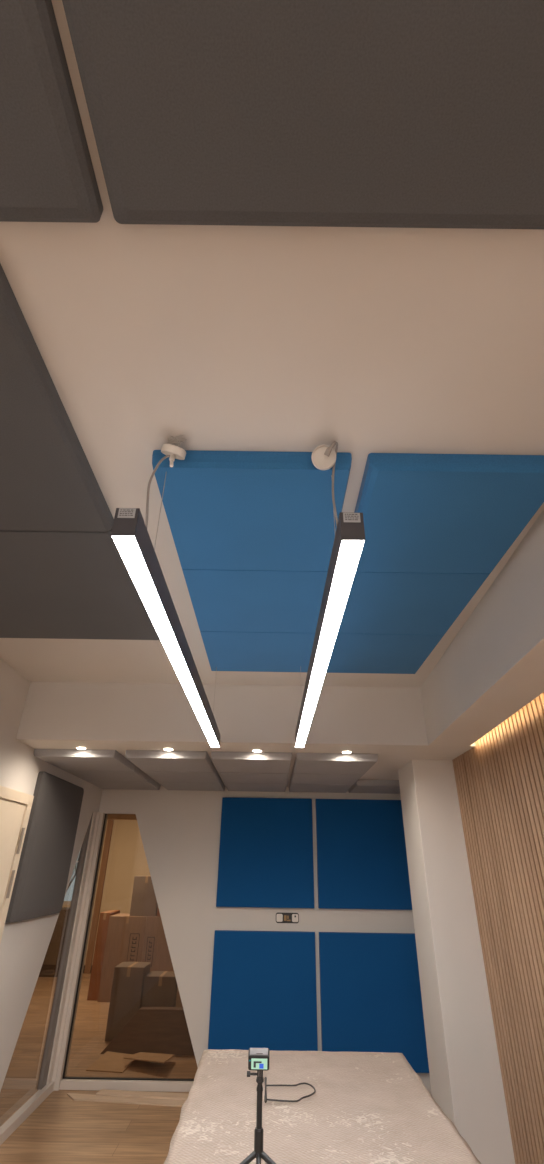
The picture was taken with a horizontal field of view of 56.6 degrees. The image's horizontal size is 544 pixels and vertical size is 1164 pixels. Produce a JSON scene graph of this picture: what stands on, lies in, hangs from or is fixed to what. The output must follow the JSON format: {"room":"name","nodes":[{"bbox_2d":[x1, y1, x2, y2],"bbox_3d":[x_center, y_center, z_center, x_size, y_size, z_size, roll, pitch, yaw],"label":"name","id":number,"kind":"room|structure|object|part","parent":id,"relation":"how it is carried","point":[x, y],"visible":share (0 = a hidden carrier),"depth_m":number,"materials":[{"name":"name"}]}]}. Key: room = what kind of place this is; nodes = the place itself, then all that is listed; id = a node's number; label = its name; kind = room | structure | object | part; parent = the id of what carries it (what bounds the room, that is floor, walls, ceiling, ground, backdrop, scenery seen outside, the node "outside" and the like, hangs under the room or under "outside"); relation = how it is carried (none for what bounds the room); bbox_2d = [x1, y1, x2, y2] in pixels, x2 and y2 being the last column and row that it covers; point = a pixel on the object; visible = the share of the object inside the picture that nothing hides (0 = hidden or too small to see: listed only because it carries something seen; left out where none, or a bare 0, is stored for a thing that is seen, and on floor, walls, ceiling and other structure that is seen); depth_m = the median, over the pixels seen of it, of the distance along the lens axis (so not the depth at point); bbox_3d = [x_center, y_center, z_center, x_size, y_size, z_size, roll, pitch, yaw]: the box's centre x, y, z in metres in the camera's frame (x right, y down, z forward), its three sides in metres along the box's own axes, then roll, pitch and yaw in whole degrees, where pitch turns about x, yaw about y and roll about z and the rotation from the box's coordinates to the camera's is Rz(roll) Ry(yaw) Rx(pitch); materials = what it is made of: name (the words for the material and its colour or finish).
{"room":"meeting room","nodes":[
{"label":"meeting room","id":0,"kind":"room"},
{"bbox_2d":[0,659,102,1090],"bbox_3d":[-1.933,1.031,1.398,0.098,2.935,8.870,1,-30,0],"label":"wall","id":1,"kind":"structure","parent":0,"point":[24,944],"depth_m":3.78,"materials":[{"name":"paint"}]},
{"bbox_2d":[0,786,33,942],"bbox_3d":[-1.878,2.364,2.968,0.040,2.170,1.015,1,-30,0],"label":"door","id":2,"kind":"structure","parent":1,"relation":"in","point":[15,806],"depth_m":3.60,"materials":[{"name":"beige paint"}]},
{"bbox_2d":[5,771,83,922],"bbox_3d":[-1.865,2.220,4.265,0.055,1.025,1.010,1,-30,0],"label":"acoustic panel","id":3,"kind":"object","parent":1,"relation":"attached to","point":[39,888],"visible":0.98,"depth_m":4.12,"materials":[{"name":"grey fabric"}]},
{"bbox_2d":[0,812,104,1144],"bbox_3d":[-1.901,3.150,4.387,0.130,2.205,1.440,1,-30,0],"label":"door frame","id":4,"kind":"structure","parent":1,"relation":"in","point":[54,1054],"depth_m":4.69,"materials":[{"name":"grey metal"}]},
{"bbox_3d":[-1.920,4.051,3.809,0.060,0.065,1.325,1,-30,0],"label":"sill","id":5,"kind":"part","parent":4,"relation":"part of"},
{"bbox_2d":[34,749,134,770],"bbox_3d":[-1.559,1.507,4.261,0.643,0.055,0.654,1,-30,0],"label":"acoustic panel","id":6,"kind":"object","parent":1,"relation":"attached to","point":[64,759],"depth_m":4.09,"materials":[{"name":"grey fabric"}]},
{"bbox_2d":[64,765,148,781],"bbox_3d":[-1.562,1.826,4.821,0.643,0.055,0.624,1,-30,0],"label":"acoustic panel","id":7,"kind":"object","parent":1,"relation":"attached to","point":[137,774],"depth_m":4.78,"materials":[{"name":"grey fabric"}]},
{"bbox_2d":[0,973,197,1163],"bbox_3d":[-1.897,3.717,3.053,7.500,0.100,14.400,1,-30,0],"label":"floor","id":8,"kind":"structure","parent":0,"point":[62,1129],"depth_m":4.05,"materials":[{"name":"brown wood"}]},
{"bbox_2d":[38,907,69,976],"bbox_3d":[-4.540,6.577,9.274,1.570,1.000,0.470,1,-30,0],"label":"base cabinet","id":9,"kind":"object","parent":8,"relation":"on","point":[51,963],"visible":0.22,"depth_m":9.03,"materials":[{"name":"brown wood"}]},
{"bbox_3d":[-4.013,6.464,9.082,0.440,0.860,0.020,1,-30,0],"label":"door","id":10,"kind":"part","parent":9,"relation":"part of","materials":[{"name":"brown wood"}]},
{"bbox_2d":[84,820,113,972],"bbox_3d":[-3.349,5.787,9.976,0.105,3.100,0.058,1,-30,0],"label":"timber post","id":11,"kind":"object","parent":8,"relation":"on","point":[91,945],"visible":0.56,"depth_m":9.76,"materials":[{"name":"brown wood"}]},
{"bbox_2d":[87,910,119,1000],"bbox_3d":[-2.606,5.766,7.865,0.160,1.072,0.602,1,-30,0],"label":"cardboard box","id":12,"kind":"object","parent":8,"relation":"on","point":[96,971],"visible":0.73,"depth_m":7.61,"materials":[{"name":"brown cardboard"}]},
{"bbox_2d":[86,1051,134,1072],"bbox_3d":[-1.564,4.768,5.020,0.369,0.024,0.504,-3,-30,6],"label":"cardboard sheet","id":13,"kind":"object","parent":8,"relation":"on","point":[114,1062],"visible":0.86,"depth_m":4.97,"materials":[{"name":"brown cardboard"}]},
{"bbox_2d":[123,1052,174,1062],"bbox_3d":[-1.188,4.707,5.003,0.471,0.058,0.392,-9,-31,16],"label":"cardboard sheet","id":14,"kind":"object","parent":13,"relation":"on","point":[141,1056],"visible":1,"depth_m":4.98,"materials":[{"name":"brown cardboard"}]},
{"bbox_2d":[97,913,147,1001],"bbox_3d":[-2.220,5.724,7.746,0.570,1.036,0.554,1,-30,0],"label":"cardboard box","id":15,"kind":"object","parent":8,"relation":"on","point":[125,938],"visible":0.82,"depth_m":7.58,"materials":[{"name":"brown cardboard"}]},
{"bbox_2d":[130,876,157,916],"bbox_3d":[-1.995,5.038,8.121,0.400,0.536,0.482,1,-30,0],"label":"cardboard box","id":16,"kind":"object","parent":15,"relation":"on","point":[143,902],"visible":0.67,"depth_m":7.90,"materials":[{"name":"brown cardboard"}]},
{"bbox_2d":[105,962,150,1040],"bbox_3d":[-1.693,4.942,5.980,0.350,0.666,0.402,1,-30,0],"label":"cardboard box","id":17,"kind":"object","parent":8,"relation":"on","point":[128,977],"visible":0.77,"depth_m":5.85,"materials":[{"name":"brown cardboard"}]},
{"bbox_2d":[67,1089,188,1106],"bbox_3d":[-1.188,4.344,4.260,1.138,0.022,0.205,-2,-30,5],"label":"strip","id":18,"kind":"object","parent":8,"relation":"on","point":[77,1097],"depth_m":4.24,"materials":[{"name":"brown wood"}]},
{"bbox_3d":[-1.054,4.356,4.288,0.876,0.012,0.101,-1,-30,4],"label":"cardboard strip","id":19,"kind":"part","parent":18,"relation":"part of","materials":[{"name":"brown cardboard"}]},
{"bbox_2d":[101,1007,194,1055],"bbox_3d":[-1.282,4.837,5.452,1.009,0.340,0.271,1,-30,0],"label":"carton","id":20,"kind":"object","parent":8,"relation":"on","point":[162,1030],"visible":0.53,"depth_m":5.38,"materials":[{"name":"cardboard"}]},
{"bbox_2d":[142,916,173,971],"bbox_3d":[-1.678,5.732,7.745,0.505,1.036,0.554,1,-30,0],"label":"cardboard box","id":21,"kind":"object","parent":8,"relation":"on","point":[155,950],"visible":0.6,"depth_m":7.57,"materials":[{"name":"brown cardboard"}]},
{"bbox_2d":[142,971,176,1006],"bbox_3d":[-1.319,4.999,5.979,0.380,0.576,0.352,1,-30,0],"label":"cardboard box","id":22,"kind":"object","parent":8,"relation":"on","point":[160,987],"visible":0.42,"depth_m":5.91,"materials":[{"name":"brown cardboard"}]},
{"bbox_2d":[176,985,182,1006],"bbox_3d":[-0.984,4.970,5.883,0.250,0.542,0.252,1,-30,0],"label":"cardboard box","id":23,"kind":"object","parent":8,"relation":"on","point":[178,998],"visible":0.02,"depth_m":5.82,"materials":[{"name":"brown cardboard"}]},
{"bbox_3d":[0.178,2.467,1.694,1.090,0.789,2.280,1,-30,0],"label":"table","id":24,"kind":"object","parent":8,"relation":"on","visible":0},
{"bbox_2d":[164,1049,480,1163],"bbox_3d":[0.166,2.362,1.832,1.456,0.498,2.472,1,-30,0],"label":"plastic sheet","id":25,"kind":"object","parent":24,"relation":"on","point":[365,1107],"visible":0.95,"depth_m":2.13,"materials":[{"name":"white plastic"}]},
{"bbox_2d":[240,1070,275,1163],"bbox_3d":[-0.045,1.800,1.647,0.290,0.290,0.156,-12,-32,22],"label":"tripod","id":26,"kind":"object","parent":25,"relation":"on","point":[258,1153],"visible":0.92,"depth_m":1.69,"materials":[{"name":"black plastic"}]},
{"bbox_3d":[-0.124,1.904,1.628,0.163,0.085,0.017,13,-32,-20],"label":"leg","id":27,"kind":"part","parent":26,"relation":"part of","materials":[{"name":"black plastic"}]},
{"bbox_2d":[248,1048,268,1070],"bbox_3d":[-0.046,1.680,1.778,0.074,0.060,0.052,1,-30,0],"label":"camera","id":28,"kind":"object","parent":26,"relation":"on","point":[258,1058],"visible":1,"depth_m":1.76,"materials":[{"name":"black plastic"}]},
{"bbox_3d":[-0.046,1.653,1.778,0.064,0.014,0.023,1,-30,0],"label":"plate","id":29,"kind":"part","parent":28,"relation":"part of","materials":[{"name":"white plastic"}]},
{"bbox_3d":[-0.042,1.883,1.589,0.017,0.085,0.148,2,-30,-2],"label":"leg","id":30,"kind":"part","parent":26,"relation":"part of","materials":[{"name":"black plastic"}]},
{"bbox_3d":[-0.044,1.870,1.686,0.031,0.068,0.031,1,-30,0],"label":"handle","id":31,"kind":"part","parent":26,"relation":"part of","materials":[{"name":"black plastic"}]},
{"bbox_3d":[0.034,1.906,1.627,0.163,0.085,0.017,-11,-32,20],"label":"leg","id":32,"kind":"part","parent":26,"relation":"part of","materials":[{"name":"black plastic"}]},
{"bbox_2d":[264,1077,315,1102],"bbox_3d":[0.083,2.352,2.339,0.239,0.014,0.270,1,-30,0],"label":"loop","id":33,"kind":"object","parent":25,"relation":"on","point":[265,1078],"visible":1,"depth_m":2.30,"materials":[{"name":"black rubber"}]},
{"bbox_2d":[62,820,150,964],"bbox_3d":[-1.912,5.857,10.060,7.500,3.100,0.100,1,-30,0],"label":"wall","id":34,"kind":"structure","parent":0,"point":[127,860],"depth_m":10.08,"materials":[{"name":"beige paint"}]},
{"bbox_2d":[63,861,78,904],"bbox_3d":[-4.358,5.609,10.187,1.200,1.510,0.060,1,-30,0],"label":"window","id":35,"kind":"structure","parent":34,"relation":"in","point":[64,902],"depth_m":9.80,"materials":[{"name":"clear glass"}]},
{"bbox_2d":[62,785,431,1094],"bbox_3d":[-0.020,3.220,5.199,3.770,2.935,0.118,1,-30,0],"label":"wall","id":36,"kind":"structure","parent":0,"point":[179,829],"depth_m":5.11,"materials":[{"name":"paint"}]},
{"bbox_2d":[107,814,136,819],"bbox_3d":[-1.710,2.601,5.654,0.570,0.105,0.060,1,-30,0],"label":"lintel","id":37,"kind":"object","parent":36,"relation":"attached to","point":[110,816],"visible":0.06,"depth_m":5.62,"materials":[{"name":"brown wood"}]},
{"bbox_2d":[87,776,160,789],"bbox_3d":[-1.565,2.136,5.367,0.643,0.055,0.619,1,-30,0],"label":"acoustic panel","id":38,"kind":"object","parent":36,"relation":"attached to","point":[151,784],"depth_m":5.33,"materials":[{"name":"grey fabric"}]},
{"bbox_2d":[59,814,193,1091],"bbox_3d":[-1.189,3.497,4.976,1.300,2.203,0.080,1,-30,0],"label":"window","id":39,"kind":"structure","parent":36,"relation":"in","point":[67,1083],"depth_m":4.42,"materials":[{"name":"grey metal"}]},
{"bbox_2d":[162,748,174,750],"bbox_3d":[-0.805,1.301,3.925,0.096,0.006,0.096,1,-30,0],"label":"recessed light","id":40,"kind":"object","parent":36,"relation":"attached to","point":[166,749],"visible":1,"depth_m":3.91,"materials":[{"name":"white plastic"}]},
{"bbox_2d":[126,750,213,771],"bbox_3d":[-0.837,1.518,4.259,0.640,0.055,0.654,1,-30,0],"label":"acoustic panel","id":41,"kind":"object","parent":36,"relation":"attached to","point":[146,760],"depth_m":4.07,"materials":[{"name":"grey fabric"}]},
{"bbox_2d":[144,766,219,782],"bbox_3d":[-0.841,1.836,4.820,0.640,0.055,0.624,1,-30,0],"label":"acoustic panel","id":42,"kind":"object","parent":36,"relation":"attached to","point":[159,776],"depth_m":4.77,"materials":[{"name":"grey fabric"}]},
{"bbox_2d":[158,777,224,790],"bbox_3d":[-0.844,2.146,5.365,0.640,0.055,0.619,1,-30,0],"label":"acoustic panel","id":43,"kind":"object","parent":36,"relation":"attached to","point":[192,786],"depth_m":5.33,"materials":[{"name":"grey fabric"}]},
{"bbox_2d":[16,682,475,786],"bbox_3d":[-0.191,1.544,4.786,3.380,0.435,2.250,1,-30,0],"label":"soffit","id":44,"kind":"object","parent":36,"relation":"attached to","point":[387,722],"depth_m":3.81,"materials":[{"name":"paint"}]},
{"bbox_2d":[211,751,291,772],"bbox_3d":[-0.162,1.527,4.257,0.640,0.055,0.654,1,-30,0],"label":"acoustic panel","id":45,"kind":"object","parent":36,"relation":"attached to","point":[231,762],"depth_m":4.06,"materials":[{"name":"grey fabric"}]},
{"bbox_2d":[219,772,288,783],"bbox_3d":[-0.166,1.846,4.818,0.640,0.055,0.624,1,-30,0],"label":"acoustic panel","id":46,"kind":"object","parent":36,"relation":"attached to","point":[274,778],"depth_m":4.77,"materials":[{"name":"grey fabric"}]},
{"bbox_2d":[225,783,286,791],"bbox_3d":[-0.169,2.156,5.364,0.640,0.055,0.619,1,-30,0],"label":"acoustic panel","id":47,"kind":"object","parent":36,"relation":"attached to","point":[257,787],"depth_m":5.32,"materials":[{"name":"grey fabric"}]},
{"bbox_2d":[251,749,262,751],"bbox_3d":[-0.115,1.311,3.924,0.096,0.006,0.096,1,-30,0],"label":"recessed light","id":48,"kind":"object","parent":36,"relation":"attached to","point":[253,750],"visible":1,"depth_m":3.90,"materials":[{"name":"white plastic"}]},
{"bbox_2d":[208,930,317,1050],"bbox_3d":[-0.077,3.883,4.726,0.990,1.015,0.045,1,-30,0],"label":"acoustic panel","id":49,"kind":"object","parent":36,"relation":"attached to","point":[263,987],"visible":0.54,"depth_m":4.72,"materials":[{"name":"blue fabric"}]},
{"bbox_2d":[216,797,313,907],"bbox_3d":[-0.061,2.829,5.325,0.990,1.020,0.045,1,-30,0],"label":"acoustic panel","id":50,"kind":"object","parent":36,"relation":"attached to","point":[266,847],"visible":1,"depth_m":5.29,"materials":[{"name":"blue fabric"}]},
{"bbox_2d":[276,912,298,922],"bbox_3d":[0.155,3.353,5.047,0.220,0.084,0.013,1,-30,0],"label":"wall socket","id":51,"kind":"object","parent":36,"relation":"attached to","point":[280,917],"visible":1,"depth_m":5.04,"materials":[{"name":"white plastic"}]},
{"bbox_2d":[289,779,352,792],"bbox_3d":[0.506,2.166,5.362,0.640,0.055,0.619,1,-30,0],"label":"acoustic panel","id":52,"kind":"structure","parent":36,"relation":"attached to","point":[322,788],"depth_m":5.32,"materials":[{"name":"grey fabric"}]},
{"bbox_2d":[291,770,362,784],"bbox_3d":[0.509,1.856,4.817,0.640,0.055,0.624,1,-30,0],"label":"acoustic panel","id":53,"kind":"structure","parent":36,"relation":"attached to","point":[339,779],"depth_m":4.77,"materials":[{"name":"grey fabric"}]},
{"bbox_2d":[293,753,377,774],"bbox_3d":[0.512,1.537,4.256,0.640,0.055,0.654,1,-30,0],"label":"acoustic panel","id":54,"kind":"structure","parent":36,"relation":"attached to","point":[305,763],"depth_m":4.07,"materials":[{"name":"grey fabric"}]},
{"bbox_2d":[315,799,411,909],"bbox_3d":[0.979,2.844,5.323,1.010,1.020,0.045,1,-30,0],"label":"acoustic panel","id":55,"kind":"object","parent":36,"relation":"attached to","point":[362,863],"visible":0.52,"depth_m":5.29,"materials":[{"name":"blue fabric"}]},
{"bbox_2d":[319,932,428,1072],"bbox_3d":[0.960,3.898,4.724,1.010,1.015,0.045,1,-30,0],"label":"acoustic panel","id":56,"kind":"object","parent":36,"relation":"attached to","point":[371,999],"visible":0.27,"depth_m":4.71,"materials":[{"name":"blue fabric"}]},
{"bbox_2d":[348,780,399,793],"bbox_3d":[1.178,2.182,5.372,0.655,0.055,0.605,1,-30,0],"label":"acoustic panel","id":57,"kind":"structure","parent":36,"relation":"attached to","point":[361,786],"depth_m":5.20,"materials":[{"name":"grey fabric"}]},
{"bbox_2d":[0,0,543,687],"bbox_3d":[-0.141,-0.820,1.184,3.670,0.118,6.650,1,-30,0],"label":"ceiling","id":58,"kind":"structure","parent":0,"point":[365,340],"depth_m":1.38,"materials":[{"name":"paint"}]},
{"bbox_2d":[0,0,102,222],"bbox_3d":[-0.971,-1.234,0.300,1.222,0.055,1.813,1,-30,0],"label":"acoustic panel","id":59,"kind":"object","parent":58,"relation":"attached to","point":[47,174],"depth_m":0.93,"materials":[{"name":"grey fabric"}]},
{"bbox_2d":[0,263,113,531],"bbox_3d":[-1.244,-0.498,1.603,1.200,0.055,1.068,1,-30,0],"label":"acoustic panel","id":60,"kind":"object","parent":58,"relation":"attached to","point":[48,482],"depth_m":1.66,"materials":[{"name":"grey fabric"}]},
{"bbox_2d":[0,529,159,639],"bbox_3d":[-1.250,0.047,2.562,1.200,0.055,1.130,1,-30,0],"label":"acoustic panel","id":61,"kind":"object","parent":58,"relation":"attached to","point":[54,584],"depth_m":2.49,"materials":[{"name":"grey fabric"}]},
{"bbox_2d":[111,435,219,746],"bbox_3d":[-0.342,0.259,2.429,0.124,0.543,2.463,1,-30,0],"label":"pendant light","id":62,"kind":"object","parent":58,"relation":"hanging from","point":[129,533],"depth_m":1.61,"materials":[{"name":"grey metal"}]},
{"bbox_2d":[119,509,132,515],"bbox_3d":[-0.362,-0.173,1.258,0.033,0.019,0.001,1,-30,0],"label":"print","id":63,"kind":"object","parent":62,"relation":"attached to","point":[122,512],"depth_m":1.26},
{"bbox_3d":[-0.350,-0.258,1.547,0.062,0.389,0.039,23,-36,-33],"label":"cord","id":64,"kind":"part","parent":62,"relation":"part of","materials":[{"name":"white plastic"}]},
{"bbox_3d":[-0.337,-0.279,1.574,0.104,0.453,0.079,11,-31,-17],"label":"ceiling canopy","id":65,"kind":"part","parent":62,"relation":"part of","materials":[{"name":"white plastic"}]},
{"bbox_2d":[161,444,185,459],"bbox_3d":[-0.324,-0.428,1.663,0.082,0.062,0.080,1,-30,0],"label":"ceiling mount","id":66,"kind":"object","parent":62,"relation":"on","point":[172,451],"depth_m":1.64,"materials":[{"name":"white plastic"}]},
{"bbox_2d":[152,450,351,570],"bbox_3d":[-0.070,-0.248,1.994,0.680,0.070,0.674,1,-30,0],"label":"acoustic panel","id":67,"kind":"object","parent":58,"relation":"attached to","point":[225,510],"depth_m":1.88,"materials":[{"name":"blue fabric"}]},
{"bbox_2d":[182,569,327,632],"bbox_3d":[-0.073,0.087,2.584,0.680,0.070,0.681,1,-30,0],"label":"acoustic panel","id":68,"kind":"object","parent":58,"relation":"attached to","point":[222,600],"depth_m":2.52,"materials":[{"name":"blue fabric"}]},
{"bbox_2d":[200,631,314,671],"bbox_3d":[-0.077,0.420,3.171,0.680,0.070,0.667,1,-30,0],"label":"acoustic panel","id":69,"kind":"object","parent":58,"relation":"attached to","point":[226,651],"depth_m":3.11,"materials":[{"name":"blue fabric"}]},
{"bbox_2d":[62,0,543,229],"bbox_3d":[0.268,-1.215,0.298,1.200,0.055,1.815,1,-30,0],"label":"acoustic panel","id":70,"kind":"structure","parent":58,"relation":"attached to","point":[311,113],"depth_m":0.90,"materials":[{"name":"grey fabric"}]},
{"bbox_2d":[295,441,364,746],"bbox_3d":[0.173,0.260,2.411,0.104,0.537,2.418,1,-30,0],"label":"pendant light","id":71,"kind":"object","parent":58,"relation":"hanging from","point":[349,540],"depth_m":1.62,"materials":[{"name":"grey metal"}]},
{"bbox_2d":[311,444,335,469],"bbox_3d":[0.169,-0.406,1.651,0.082,0.080,0.060,1,-30,0],"label":"ceiling mount","id":72,"kind":"object","parent":71,"relation":"on","point":[323,456],"depth_m":1.66,"materials":[{"name":"white plastic"}]},
{"bbox_3d":[0.171,-0.266,1.576,0.090,0.447,0.081,1,-30,0],"label":"ceiling canopy","id":73,"kind":"part","parent":71,"relation":"part of","materials":[{"name":"white plastic"}]},
{"bbox_3d":[0.205,-0.263,1.574,0.023,0.441,0.059,7,-30,-11],"label":"cord","id":74,"kind":"part","parent":71,"relation":"part of","materials":[{"name":"white plastic"}]},
{"bbox_2d":[345,514,358,519],"bbox_3d":[0.199,-0.162,1.261,0.034,0.019,0.001,1,-30,0],"label":"print","id":75,"kind":"object","parent":71,"relation":"attached to","point":[347,516],"depth_m":1.26},
{"bbox_2d":[326,633,443,673],"bbox_3d":[0.653,0.431,3.170,0.667,0.070,0.667,1,-30,0],"label":"acoustic panel","id":76,"kind":"structure","parent":58,"relation":"attached to","point":[351,653],"depth_m":3.11,"materials":[{"name":"blue fabric"}]},
{"bbox_2d":[338,572,489,634],"bbox_3d":[0.656,0.097,2.583,0.667,0.070,0.681,1,-30,0],"label":"acoustic panel","id":77,"kind":"structure","parent":58,"relation":"attached to","point":[377,602],"depth_m":2.51,"materials":[{"name":"blue fabric"}]},
{"bbox_2d":[354,453,543,573],"bbox_3d":[0.659,-0.238,1.993,0.667,0.070,0.674,1,-30,0],"label":"acoustic panel","id":78,"kind":"structure","parent":58,"relation":"attached to","point":[423,513],"depth_m":1.86,"materials":[{"name":"blue fabric"}]},
{"bbox_2d":[420,509,543,745],"bbox_3d":[1.137,-0.571,1.023,0.302,0.435,6.423,-1,-30,3],"label":"ceiling beam","id":79,"kind":"structure","parent":58,"relation":"attached to","point":[493,667],"depth_m":2.54,"materials":[{"name":"paint"}]},
{"bbox_2d":[398,760,514,1163],"bbox_3d":[1.317,2.683,3.775,0.365,2.500,0.520,1,-30,0],"label":"wall column","id":80,"kind":"structure","parent":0,"point":[466,1082],"depth_m":3.54,"materials":[{"name":"paint"}]},
{"bbox_3d":[1.578,1.052,1.338,0.120,2.935,8.750,1,-30,0],"label":"wall","id":81,"kind":"structure","parent":0,"visible":0},
{"bbox_2d":[452,692,543,1163],"bbox_3d":[1.497,1.397,1.710,0.030,2.700,4.338,1,-30,0],"label":"cladding","id":82,"kind":"object","parent":81,"relation":"attached to","point":[500,779],"visible":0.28,"depth_m":3.08,"materials":[{"name":"brown wood"}]},
{"label":"outside","id":83,"kind":"structure","parent":0,"visible":0},
{"bbox_2d":[67,851,80,889],"bbox_3d":[-4.765,6.790,11.261,1.124,2.590,1.274,1,-30,0],"label":"bare tree","id":84,"kind":"object","parent":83,"point":[80,851],"visible":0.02,"depth_m":11.57,"materials":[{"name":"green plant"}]}
]}

